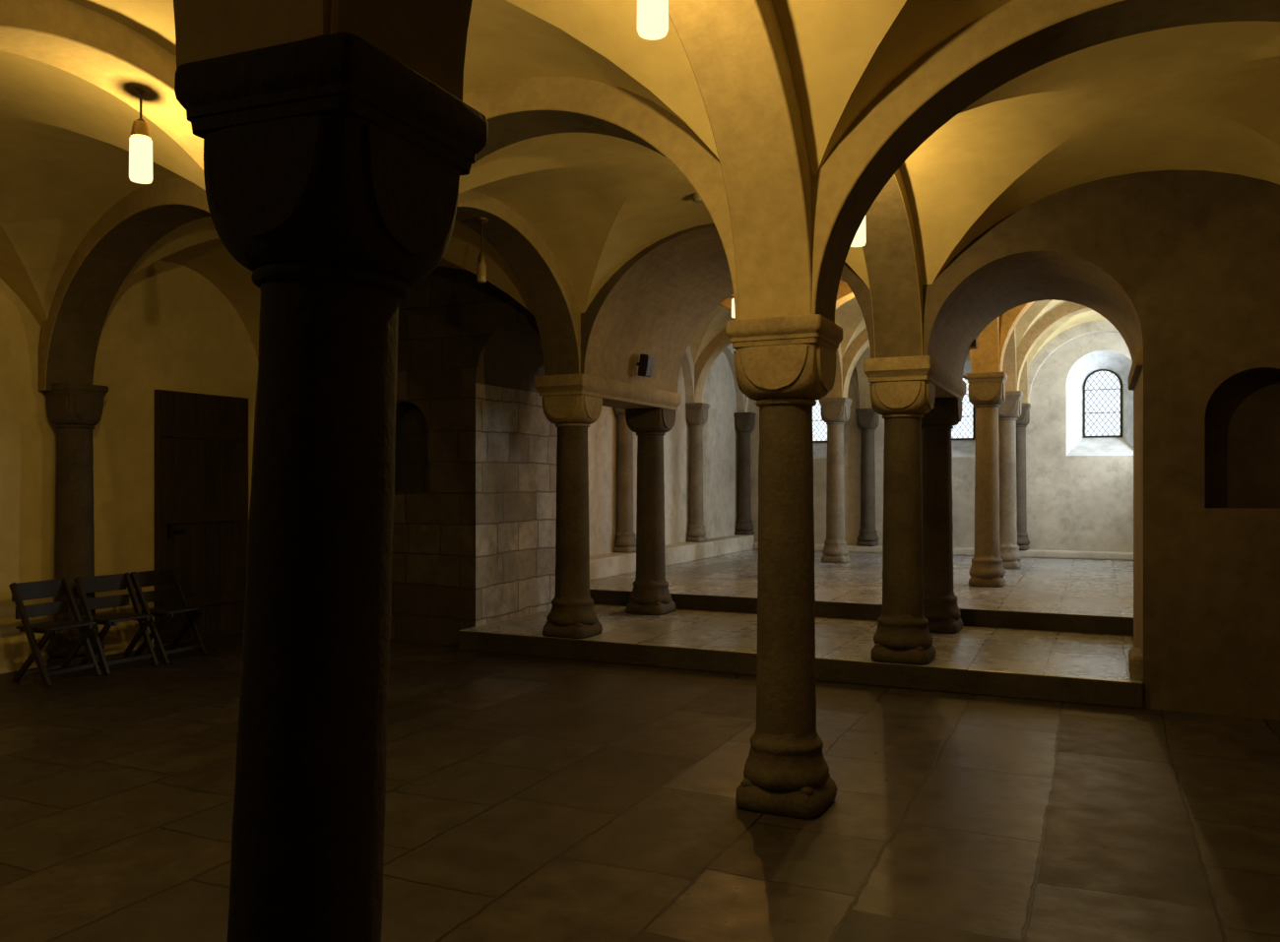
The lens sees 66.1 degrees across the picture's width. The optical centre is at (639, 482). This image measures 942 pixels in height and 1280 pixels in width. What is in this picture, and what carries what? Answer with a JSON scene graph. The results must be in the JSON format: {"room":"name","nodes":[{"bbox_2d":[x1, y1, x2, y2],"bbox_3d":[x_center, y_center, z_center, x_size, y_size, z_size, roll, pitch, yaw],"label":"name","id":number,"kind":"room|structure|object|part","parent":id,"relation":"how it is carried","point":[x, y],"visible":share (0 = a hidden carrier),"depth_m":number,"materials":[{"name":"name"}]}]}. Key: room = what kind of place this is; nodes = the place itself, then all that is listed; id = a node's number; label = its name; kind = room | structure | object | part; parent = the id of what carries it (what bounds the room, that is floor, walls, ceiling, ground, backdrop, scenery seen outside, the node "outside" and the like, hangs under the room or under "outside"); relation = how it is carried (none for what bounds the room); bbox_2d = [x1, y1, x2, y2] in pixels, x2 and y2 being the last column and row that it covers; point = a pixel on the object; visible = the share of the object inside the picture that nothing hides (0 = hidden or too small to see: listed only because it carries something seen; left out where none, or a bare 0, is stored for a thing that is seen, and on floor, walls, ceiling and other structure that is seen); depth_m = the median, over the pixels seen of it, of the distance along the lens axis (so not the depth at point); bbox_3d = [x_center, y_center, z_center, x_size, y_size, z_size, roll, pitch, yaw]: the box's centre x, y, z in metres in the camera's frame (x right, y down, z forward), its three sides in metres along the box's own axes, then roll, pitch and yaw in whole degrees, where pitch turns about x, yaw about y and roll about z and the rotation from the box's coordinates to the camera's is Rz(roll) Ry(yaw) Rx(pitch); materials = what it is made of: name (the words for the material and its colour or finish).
{"room":"church","nodes":[
{"label":"church","id":0,"kind":"room"},
{"bbox_2d":[0,260,257,673],"bbox_3d":[-6.379,-0.900,6.360,0.300,5.000,10.200,0,0,25],"label":"wall","id":1,"kind":"structure","parent":0,"point":[167,327],"depth_m":9.22,"materials":[{"name":"paint"}]},
{"bbox_2d":[154,389,248,644],"bbox_3d":[-4.428,0.340,10.040,0.125,2.480,1.114,0,0,25],"label":"door","id":2,"kind":"structure","parent":1,"relation":"in","point":[201,440],"depth_m":10.01,"materials":[{"name":"brown wood"}]},
{"bbox_3d":[-4.564,0.475,9.678,0.065,0.150,0.150,0,0,25],"label":"handle","id":3,"kind":"part","parent":2,"relation":"part of","materials":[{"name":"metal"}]},
{"bbox_2d":[389,266,557,644],"bbox_3d":[-2.103,-0.900,10.915,4.200,5.000,1.930,0,0,25],"label":"wall","id":4,"kind":"structure","parent":0,"point":[474,529],"depth_m":9.89,"materials":[{"name":"beige stone"}]},
{"bbox_2d":[0,632,1279,941],"bbox_3d":[-1.175,1.700,5.037,10.850,0.200,12.200,0,0,25],"label":"floor","id":5,"kind":"structure","parent":0,"point":[529,799],"depth_m":4.81,"materials":[{"name":"beige stone"}]},
{"bbox_2d":[8,577,101,687],"bbox_3d":[-4.743,1.206,7.991,0.455,0.813,0.480,0,0,21],"label":"folding chair","id":6,"kind":"object","parent":5,"relation":"on","point":[21,592],"visible":1,"depth_m":8.00,"materials":[{"name":"brown wood"}]},
{"bbox_3d":[-4.817,1.205,7.778,0.442,0.810,0.030,0,0,21],"label":"leg","id":7,"kind":"part","parent":6,"relation":"part of","materials":[{"name":"brown wood"}]},
{"bbox_3d":[-4.824,1.385,7.817,0.428,0.456,0.030,0,0,21],"label":"leg","id":8,"kind":"part","parent":6,"relation":"part of","materials":[{"name":"brown wood"}]},
{"bbox_3d":[-4.903,0.950,8.052,0.060,0.280,0.450,0,0,21],"label":"backrest","id":9,"kind":"part","parent":6,"relation":"part of","materials":[{"name":"brown wood"}]},
{"bbox_3d":[-4.732,1.175,7.987,0.390,0.050,0.410,0,0,21],"label":"seat","id":10,"kind":"part","parent":6,"relation":"part of","materials":[{"name":"brown wood"}]},
{"bbox_3d":[-4.687,1.385,8.174,0.428,0.456,0.030,0,0,21],"label":"leg","id":11,"kind":"part","parent":6,"relation":"part of","materials":[{"name":"brown wood"}]},
{"bbox_3d":[-4.656,1.205,8.198,0.442,0.810,0.030,0,0,21],"label":"leg","id":12,"kind":"part","parent":6,"relation":"part of","materials":[{"name":"brown wood"}]},
{"bbox_2d":[43,383,108,668],"bbox_3d":[-4.947,0.379,8.612,0.438,2.450,0.450,0,0,25],"label":"column","id":13,"kind":"structure","parent":5,"relation":"on","point":[75,409],"depth_m":8.49,"materials":[{"name":"stone"}]},
{"bbox_2d":[73,572,158,675],"bbox_3d":[-4.500,1.206,8.463,0.455,0.813,0.480,0,0,27],"label":"folding chair","id":14,"kind":"object","parent":5,"relation":"on","point":[106,583],"visible":0.92,"depth_m":8.50,"materials":[{"name":"brown wood"}]},
{"bbox_3d":[-4.597,1.205,8.260,0.442,0.810,0.030,0,0,27],"label":"leg","id":15,"kind":"part","parent":14,"relation":"part of","materials":[{"name":"brown wood"}]},
{"bbox_3d":[-4.599,1.385,8.299,0.428,0.456,0.030,0,0,27],"label":"leg","id":16,"kind":"part","parent":14,"relation":"part of","materials":[{"name":"brown wood"}]},
{"bbox_3d":[-4.653,0.950,8.541,0.060,0.280,0.450,0,0,27],"label":"backrest","id":17,"kind":"part","parent":14,"relation":"part of","materials":[{"name":"brown wood"}]},
{"bbox_3d":[-4.490,1.175,8.458,0.390,0.050,0.410,0,0,27],"label":"seat","id":18,"kind":"part","parent":14,"relation":"part of","materials":[{"name":"brown wood"}]},
{"bbox_3d":[-4.426,1.385,8.639,0.428,0.456,0.030,0,0,27],"label":"leg","id":19,"kind":"part","parent":14,"relation":"part of","materials":[{"name":"brown wood"}]},
{"bbox_3d":[-4.393,1.205,8.661,0.442,0.810,0.030,0,0,27],"label":"leg","id":20,"kind":"part","parent":14,"relation":"part of","materials":[{"name":"brown wood"}]},
{"bbox_2d":[128,568,207,664],"bbox_3d":[-4.291,1.206,8.960,0.455,0.813,0.480,0,0,20],"label":"folding chair","id":21,"kind":"object","parent":5,"relation":"on","point":[139,580],"visible":0.84,"depth_m":8.99,"materials":[{"name":"brown wood"}]},
{"bbox_3d":[-4.362,1.205,8.747,0.442,0.810,0.030,0,0,20],"label":"leg","id":22,"kind":"part","parent":21,"relation":"part of","materials":[{"name":"brown wood"}]},
{"bbox_3d":[-4.369,1.385,8.785,0.428,0.456,0.030,0,0,20],"label":"leg","id":23,"kind":"part","parent":21,"relation":"part of","materials":[{"name":"brown wood"}]},
{"bbox_3d":[-4.452,0.950,9.019,0.060,0.280,0.450,0,0,20],"label":"backrest","id":24,"kind":"part","parent":21,"relation":"part of","materials":[{"name":"brown wood"}]},
{"bbox_3d":[-4.280,1.175,8.956,0.390,0.050,0.410,0,0,20],"label":"seat","id":25,"kind":"part","parent":21,"relation":"part of","materials":[{"name":"brown wood"}]},
{"bbox_3d":[-4.238,1.385,9.144,0.428,0.456,0.030,0,0,20],"label":"leg","id":26,"kind":"part","parent":21,"relation":"part of","materials":[{"name":"brown wood"}]},
{"bbox_3d":[-4.208,1.205,9.169,0.442,0.810,0.030,0,0,20],"label":"leg","id":27,"kind":"part","parent":21,"relation":"part of","materials":[{"name":"brown wood"}]},
{"bbox_2d":[174,32,488,941],"bbox_3d":[-0.651,0.404,1.987,0.519,2.406,0.481,0,0,25],"label":"column","id":28,"kind":"structure","parent":5,"relation":"on","point":[333,167],"depth_m":1.86,"materials":[{"name":"stone"}]},
{"bbox_2d":[175,0,327,64],"bbox_3d":[-1.327,-1.555,0.512,0.370,1.530,3.270,0,0,25],"label":"arch","id":29,"kind":"object","parent":28,"relation":"on","point":[207,29],"visible":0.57,"depth_m":1.82,"materials":[{"name":"stone"}]},
{"bbox_2d":[327,0,472,101],"bbox_3d":[0.882,-1.555,1.286,3.350,1.530,0.390,0,0,25],"label":"arch","id":30,"kind":"object","parent":28,"relation":"on","point":[428,37],"visible":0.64,"depth_m":1.94,"materials":[{"name":"stone"}]},
{"bbox_2d":[725,314,842,820],"bbox_3d":[0.729,0.406,4.921,0.475,2.392,0.475,0,0,25],"label":"column","id":31,"kind":"structure","parent":5,"relation":"on","point":[786,364],"depth_m":4.79,"materials":[{"name":"stone"}]},
{"bbox_2d":[668,0,811,319],"bbox_3d":[0.046,-1.555,3.457,0.370,1.530,3.230,0,0,25],"label":"arch","id":32,"kind":"object","parent":31,"relation":"on","point":[736,50],"visible":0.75,"depth_m":4.47,"materials":[{"name":"stone"}]},
{"bbox_2d":[637,0,668,40],"bbox_3d":[0.044,-1.800,3.453,0.112,0.460,0.112,0,0,25],"label":"pendant lamp","id":33,"kind":"object","parent":32,"relation":"hanging from","point":[652,15],"visible":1,"depth_m":3.41,"materials":[{"name":"white glass"}]},
{"bbox_2d":[862,167,922,358],"bbox_3d":[1.411,-1.580,6.385,0.370,1.580,3.230,0,0,25],"label":"arch","id":34,"kind":"object","parent":31,"relation":"on","point":[890,250],"visible":0.32,"depth_m":7.45,"materials":[{"name":"stone"}]},
{"bbox_2d":[850,216,866,247],"bbox_3d":[1.405,-1.805,6.371,0.112,0.550,0.112,0,0,25],"label":"pendant lamp","id":35,"kind":"object","parent":34,"relation":"hanging from","point":[860,240],"visible":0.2,"depth_m":6.32,"materials":[{"name":"white glass"}]},
{"bbox_3d":[-1.990,0.406,6.189,0.475,2.392,0.475,0,0,25],"label":"column","id":36,"kind":"structure","parent":5,"relation":"on","visible":0},
{"bbox_2d":[0,0,203,170],"bbox_3d":[-2.672,-1.555,4.725,0.370,1.530,3.230,0,0,25],"label":"arch","id":37,"kind":"object","parent":36,"relation":"on","point":[86,43],"visible":0.31,"depth_m":4.71,"materials":[{"name":"stone"}]},
{"bbox_2d":[128,87,152,184],"bbox_3d":[-2.539,-1.780,5.011,0.110,0.500,0.110,0,0,25],"label":"pendant lamp","id":38,"kind":"object","parent":37,"relation":"hanging from","point":[140,141],"visible":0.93,"depth_m":4.97,"materials":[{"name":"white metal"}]},
{"bbox_3d":[-2.539,-1.643,5.011,0.110,0.225,0.110,0,0,25],"label":"lamp shade","id":39,"kind":"part","parent":38,"relation":"part of","materials":[{"name":"white glass"}]},
{"bbox_3d":[-2.539,-1.913,5.011,0.012,0.175,0.012,0,0,25],"label":"rod","id":40,"kind":"part","parent":38,"relation":"part of","materials":[{"name":"metal"}]},
{"bbox_2d":[38,178,210,391],"bbox_3d":[-3.557,-1.555,7.443,4.014,1.530,0.390,0,0,39],"label":"arch","id":41,"kind":"object","parent":36,"relation":"on","point":[87,289],"visible":0.54,"depth_m":8.11,"materials":[{"name":"stone"}]},
{"bbox_2d":[454,190,580,375],"bbox_3d":[-1.307,-1.580,7.652,0.370,1.580,3.230,0,0,25],"label":"arch","id":42,"kind":"object","parent":36,"relation":"on","point":[549,293],"visible":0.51,"depth_m":8.50,"materials":[{"name":"stone"}]},
{"bbox_2d":[474,217,488,283],"bbox_3d":[-1.245,-1.825,7.739,0.110,0.510,0.110,0,0,25],"label":"pendant lamp","id":43,"kind":"object","parent":42,"relation":"hanging from","point":[481,267],"visible":1,"depth_m":7.71,"materials":[{"name":"gold metal"}]},
{"bbox_3d":[-1.245,-1.920,7.739,0.012,0.260,0.012,0,0,25],"label":"rod","id":44,"kind":"part","parent":43,"relation":"part of","materials":[{"name":"metal"}]},
{"bbox_3d":[-1.245,-1.645,7.739,0.073,0.150,0.073,0,0,25],"label":"lamp shade","id":45,"kind":"part","parent":43,"relation":"part of","materials":[{"name":"white glass"}]},
{"bbox_2d":[462,76,737,319],"bbox_3d":[-0.630,-1.555,5.555,3.000,1.530,0.390,0,0,25],"label":"arch","id":46,"kind":"object","parent":36,"relation":"on","point":[521,109],"visible":0.38,"depth_m":5.17,"materials":[{"name":"stone"}]},
{"bbox_3d":[-3.355,0.406,3.261,0.475,2.392,0.475,0,0,25],"label":"column","id":47,"kind":"structure","parent":5,"relation":"on","visible":0},
{"bbox_2d":[173,0,179,68],"bbox_3d":[-1.996,-1.555,2.627,3.000,1.530,0.390,0,0,25],"label":"arch","id":48,"kind":"object","parent":47,"relation":"on","point":[174,1],"visible":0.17,"depth_m":1.90,"materials":[{"name":"stone"}]},
{"bbox_3d":[3.656,0.406,3.554,0.432,2.392,0.436,0,0,25],"label":"column","id":49,"kind":"structure","parent":5,"relation":"on","visible":0},
{"bbox_2d":[811,0,1279,322],"bbox_3d":[2.247,-1.555,4.213,3.350,1.530,0.390,0,0,25],"label":"arch","id":50,"kind":"object","parent":49,"relation":"on","point":[1017,37],"visible":0.85,"depth_m":4.47,"materials":[{"name":"stone"}]},
{"bbox_2d":[0,0,1279,359],"bbox_3d":[-1.556,-1.520,4.221,10.250,1.460,9.800,0,0,25],"label":"ceiling","id":51,"kind":"structure","parent":0,"point":[1200,96],"depth_m":6.11,"materials":[{"name":"paint"}]},
{"bbox_2d":[692,192,703,202],"bbox_3d":[0.453,-2.203,7.643,0.100,0.055,0.100,0,0,25],"label":"smoke detector","id":52,"kind":"object","parent":51,"relation":"attached to","point":[695,197],"visible":0.75,"depth_m":7.61,"materials":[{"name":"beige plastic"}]},
{"bbox_2d":[587,351,739,556],"bbox_3d":[0.043,-0.900,15.281,0.500,5.000,7.800,0,0,25],"label":"wall","id":53,"kind":"structure","parent":0,"point":[721,438],"depth_m":16.10,"materials":[{"name":"paint"}]},
{"bbox_2d":[457,604,1143,708],"bbox_3d":[1.399,1.505,9.221,5.820,0.190,2.360,0,0,25],"label":"step","id":54,"kind":"structure","parent":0,"point":[1086,669],"depth_m":8.46,"materials":[{"name":"stone"}]},
{"bbox_2d":[541,394,602,639],"bbox_3d":[-0.628,0.312,9.114,0.480,2.204,0.486,0,0,25],"label":"column","id":55,"kind":"structure","parent":54,"relation":"on","point":[572,614],"depth_m":8.97,"materials":[{"name":"stone"}]},
{"bbox_2d":[534,374,680,410],"bbox_3d":[-0.257,-0.880,9.905,0.506,0.180,2.280,0,0,25],"label":"beam","id":56,"kind":"structure","parent":55,"relation":"on","point":[614,394],"depth_m":9.31,"materials":[{"name":"stone"}]},
{"bbox_2d":[625,407,676,615],"bbox_3d":[0.111,0.312,10.700,0.480,2.204,0.486,0,0,25],"label":"column","id":57,"kind":"structure","parent":54,"relation":"on","point":[650,595],"depth_m":10.56,"materials":[{"name":"stone"}]},
{"bbox_2d":[869,380,936,665],"bbox_3d":[2.091,0.312,7.846,0.480,2.204,0.486,0,0,25],"label":"column","id":58,"kind":"structure","parent":54,"relation":"on","point":[902,635],"depth_m":7.71,"materials":[{"name":"stone"}]},
{"bbox_2d":[863,355,966,400],"bbox_3d":[2.462,-0.880,8.637,0.506,0.180,2.280,0,0,25],"label":"beam","id":59,"kind":"structure","parent":58,"relation":"on","point":[947,384],"depth_m":7.67,"materials":[{"name":"stone"}]},
{"bbox_2d":[921,397,962,634],"bbox_3d":[2.830,0.312,9.432,0.480,2.204,0.486,0,0,25],"label":"column","id":60,"kind":"structure","parent":54,"relation":"on","point":[942,612],"depth_m":9.29,"materials":[{"name":"stone"}]},
{"bbox_2d":[589,548,1133,637],"bbox_3d":[3.675,1.420,13.665,7.650,0.360,7.660,0,0,25],"label":"floor","id":61,"kind":"structure","parent":0,"point":[1060,595],"depth_m":11.32,"materials":[{"name":"stone"}]},
{"bbox_2d":[589,534,754,580],"bbox_3d":[0.413,1.110,15.054,0.358,0.260,7.300,0,0,25],"label":"stone bench","id":62,"kind":"object","parent":61,"relation":"on","point":[605,565],"visible":0.51,"depth_m":15.09,"materials":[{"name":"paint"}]},
{"bbox_2d":[612,407,636,553],"bbox_3d":[-0.204,-0.160,13.852,0.346,2.281,0.346,0,0,25],"label":"column","id":63,"kind":"structure","parent":62,"relation":"on","point":[625,541],"depth_m":13.75,"materials":[{"name":"stone"}]},
{"bbox_2d":[681,345,694,403],"bbox_3d":[0.249,-1.995,15.130,0.300,1.390,2.700,0,0,25],"label":"arch","id":64,"kind":"object","parent":63,"relation":"on","point":[687,364],"visible":0.12,"depth_m":16.09,"materials":[{"name":"paint"}]},
{"bbox_2d":[685,402,709,542],"bbox_3d":[0.937,-0.160,16.299,0.346,2.281,0.346,0,0,25],"label":"column","id":65,"kind":"structure","parent":62,"relation":"on","point":[696,413],"depth_m":16.20,"materials":[{"name":"stone"}]},
{"bbox_2d":[722,343,744,412],"bbox_3d":[1.352,-1.995,17.496,0.300,1.390,2.520,0,0,25],"label":"arch","id":66,"kind":"object","parent":65,"relation":"on","point":[729,351],"visible":0.17,"depth_m":18.33,"materials":[{"name":"paint"}]},
{"bbox_2d":[733,412,755,535],"bbox_3d":[1.960,-0.160,18.448,0.347,2.281,0.346,0,0,25],"label":"column","id":67,"kind":"structure","parent":62,"relation":"on","point":[744,421],"depth_m":18.34,"materials":[{"name":"stone"}]},
{"bbox_2d":[744,368,859,412],"bbox_3d":[2.994,-1.995,18.120,2.450,1.390,0.300,0,0,25],"label":"arch","id":68,"kind":"object","parent":67,"relation":"on","point":[854,376],"visible":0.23,"depth_m":17.57,"materials":[{"name":"paint"}]},
{"bbox_2d":[818,397,851,563],"bbox_3d":[3.040,-0.029,15.319,0.432,2.542,0.432,0,0,25],"label":"column","id":69,"kind":"structure","parent":61,"relation":"on","point":[835,412],"depth_m":15.19,"materials":[{"name":"stone"}]},
{"bbox_2d":[694,328,731,402],"bbox_3d":[1.929,-1.995,15.836,2.450,1.390,0.300,0,0,25],"label":"arch","id":70,"kind":"object","parent":69,"relation":"on","point":[712,351],"visible":0.36,"depth_m":16.12,"materials":[{"name":"stone"}]},
{"bbox_2d":[842,327,869,397],"bbox_3d":[4.173,-1.995,14.790,2.500,1.390,0.300,0,0,25],"label":"arch","id":71,"kind":"object","parent":69,"relation":"on","point":[861,343],"visible":0.18,"depth_m":15.09,"materials":[{"name":"stone"}]},
{"bbox_2d":[855,345,872,408],"bbox_3d":[3.572,-1.995,16.460,0.300,1.390,2.520,0,0,25],"label":"arch","id":72,"kind":"object","parent":69,"relation":"on","point":[863,380],"visible":0.16,"depth_m":17.39,"materials":[{"name":"stone"}]},
{"bbox_2d":[753,542,1133,561],"bbox_3d":[5.355,1.180,16.842,7.070,0.120,0.278,0,0,25],"label":"ledge","id":73,"kind":"object","parent":61,"relation":"on","point":[1034,553],"visible":0.37,"depth_m":16.11,"materials":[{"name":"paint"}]},
{"bbox_2d":[855,408,879,546],"bbox_3d":[4.042,-0.089,17.475,0.373,2.423,0.372,0,0,25],"label":"column","id":74,"kind":"structure","parent":73,"relation":"on","point":[867,419],"depth_m":17.36,"materials":[{"name":"stone"}]},
{"bbox_2d":[1015,403,1030,550],"bbox_3d":[6.308,-0.089,16.418,0.373,2.423,0.372,0,0,25],"label":"column","id":75,"kind":"structure","parent":73,"relation":"on","point":[1022,421],"depth_m":16.30,"materials":[{"name":"stone"}]},
{"bbox_2d":[1027,320,1119,403],"bbox_3d":[7.503,-1.995,16.018,2.500,1.390,0.300,0,0,25],"label":"arch","id":76,"kind":"object","parent":75,"relation":"on","point":[1100,326],"visible":0.45,"depth_m":16.13,"materials":[{"name":"paint"}]},
{"bbox_2d":[965,371,1007,587],"bbox_3d":[4.164,-0.029,11.815,0.432,2.542,0.432,0,0,25],"label":"column","id":77,"kind":"structure","parent":61,"relation":"on","point":[987,390],"depth_m":11.69,"materials":[{"name":"stone"}]},
{"bbox_2d":[970,316,999,373],"bbox_3d":[3.626,-1.995,10.659,0.300,1.390,2.550,0,0,25],"label":"arch","id":78,"kind":"object","parent":77,"relation":"on","point":[985,348],"visible":0.15,"depth_m":11.62,"materials":[{"name":"stone"}]},
{"bbox_2d":[1002,327,1016,391],"bbox_3d":[4.735,-1.995,13.039,0.300,1.390,2.700,0,0,25],"label":"arch","id":79,"kind":"object","parent":77,"relation":"on","point":[1009,359],"visible":0.16,"depth_m":14.02,"materials":[{"name":"stone"}]},
{"bbox_2d":[999,301,1034,372],"bbox_3d":[5.297,-1.995,11.287,2.500,1.390,0.300,0,0,25],"label":"arch","id":80,"kind":"object","parent":77,"relation":"on","point":[1008,320],"visible":0.16,"depth_m":11.60,"materials":[{"name":"stone"}]},
{"bbox_2d":[998,390,1023,569],"bbox_3d":[5.306,-0.029,14.262,0.432,2.542,0.432,0,0,25],"label":"column","id":81,"kind":"structure","parent":61,"relation":"on","point":[1009,410],"depth_m":14.13,"materials":[{"name":"stone"}]},
{"bbox_2d":[1019,357,1027,403],"bbox_3d":[5.838,-1.995,15.404,0.300,1.390,2.520,0,0,25],"label":"arch","id":82,"kind":"object","parent":81,"relation":"on","point":[1023,384],"visible":0.09,"depth_m":16.32,"materials":[{"name":"stone"}]},
{"bbox_2d":[1016,301,1091,390],"bbox_3d":[6.438,-1.995,13.734,2.500,1.390,0.300,0,0,25],"label":"arch","id":83,"kind":"object","parent":81,"relation":"on","point":[1067,309],"visible":0.38,"depth_m":13.95,"materials":[{"name":"stone"}]},
{"bbox_3d":[1.899,-0.029,12.872,0.432,2.542,0.432,0,0,25],"label":"column","id":84,"kind":"structure","parent":61,"relation":"on","visible":0},
{"bbox_2d":[718,297,732,309],"bbox_3d":[0.788,-1.995,13.389,2.450,1.390,0.300,0,0,25],"label":"arch","id":85,"kind":"object","parent":84,"relation":"on","point":[727,302],"visible":0.03,"depth_m":13.05,"materials":[{"name":"stone"}]},
{"bbox_2d":[824,321,842,397],"bbox_3d":[2.469,-1.995,14.095,0.300,1.390,2.700,0,0,25],"label":"arch","id":86,"kind":"object","parent":84,"relation":"on","point":[837,391],"visible":0.12,"depth_m":15.10,"materials":[{"name":"stone"}]},
{"bbox_2d":[835,281,972,373],"bbox_3d":[3.031,-1.995,12.343,2.500,1.390,0.300,0,0,25],"label":"arch","id":87,"kind":"object","parent":84,"relation":"on","point":[844,294],"visible":0.14,"depth_m":12.41,"materials":[{"name":"stone"}]},
{"bbox_3d":[1.360,-1.995,11.716,0.300,1.390,2.550,0,0,25],"label":"arch","id":88,"kind":"object","parent":84,"relation":"on","visible":0},
{"bbox_2d":[731,297,735,318],"bbox_3d":[1.147,-2.185,11.733,0.112,0.450,0.112,0,0,25],"label":"pendant lamp","id":89,"kind":"object","parent":88,"relation":"hanging from","point":[733,299],"visible":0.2,"depth_m":11.70,"materials":[{"name":"white glass"}]},
{"bbox_2d":[688,280,1106,369],"bbox_3d":[3.618,-1.985,13.543,7.450,1.370,7.770,0,0,25],"label":"ceiling","id":90,"kind":"structure","parent":0,"point":[849,316],"depth_m":15.05,"materials":[{"name":"paint"}]},
{"bbox_2d":[580,169,1279,720],"bbox_3d":[2.767,-0.900,8.522,6.650,5.000,2.150,0,0,25],"label":"wall","id":91,"kind":"structure","parent":0,"point":[1184,265],"depth_m":6.94,"materials":[{"name":"paint"}]},
{"bbox_2d":[637,353,653,377],"bbox_3d":[0.043,-1.160,9.789,0.172,0.229,0.120,0,0,35],"label":"loudspeaker","id":92,"kind":"object","parent":91,"relation":"attached to","point":[646,361],"visible":1,"depth_m":9.74,"materials":[{"name":"black plastic"}]},
{"bbox_2d":[645,356,653,376],"bbox_3d":[0.098,-1.151,9.751,0.007,0.190,0.100,12,7,34],"label":"grille","id":93,"kind":"object","parent":92,"relation":"attached to","point":[650,362],"depth_m":9.75,"materials":[{"name":"grey metal"}]},
{"bbox_2d":[1128,647,1143,682],"bbox_3d":[3.680,1.345,7.203,0.180,0.210,0.470,0,0,25],"label":"trim","id":94,"kind":"structure","parent":91,"relation":"attached to","point":[1135,660],"depth_m":7.02,"materials":[{"name":"stone"}]},
{"bbox_2d":[1128,347,1143,390],"bbox_3d":[4.083,-0.895,7.908,0.245,0.130,2.110,0,0,25],"label":"trim","id":95,"kind":"structure","parent":91,"relation":"attached to","point":[1137,362],"depth_m":7.38,"materials":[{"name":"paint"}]},
{"bbox_2d":[747,331,1133,552],"bbox_3d":[5.410,-0.900,17.385,8.450,5.000,0.750,0,0,25],"label":"wall","id":96,"kind":"structure","parent":0,"point":[1079,490],"depth_m":16.31,"materials":[{"name":"paint"}]},
{"bbox_2d":[812,399,827,442],"bbox_3d":[3.393,-1.320,18.442,0.590,1.140,0.040,0,0,25],"label":"window","id":97,"kind":"structure","parent":96,"relation":"in","point":[819,427],"depth_m":18.47,"materials":[{"name":"glass"}]},
{"bbox_2d":[951,376,974,440],"bbox_3d":[5.613,-1.320,17.407,0.590,1.140,0.040,0,0,25],"label":"window","id":98,"kind":"structure","parent":96,"relation":"in","point":[965,429],"depth_m":17.35,"materials":[{"name":"glass"}]},
{"bbox_2d":[1083,369,1122,438],"bbox_3d":[7.716,-1.320,16.426,0.590,1.140,0.040,0,0,25],"label":"window","id":99,"kind":"structure","parent":96,"relation":"in","point":[1102,388],"depth_m":16.43,"materials":[{"name":"glass"}]}
]}

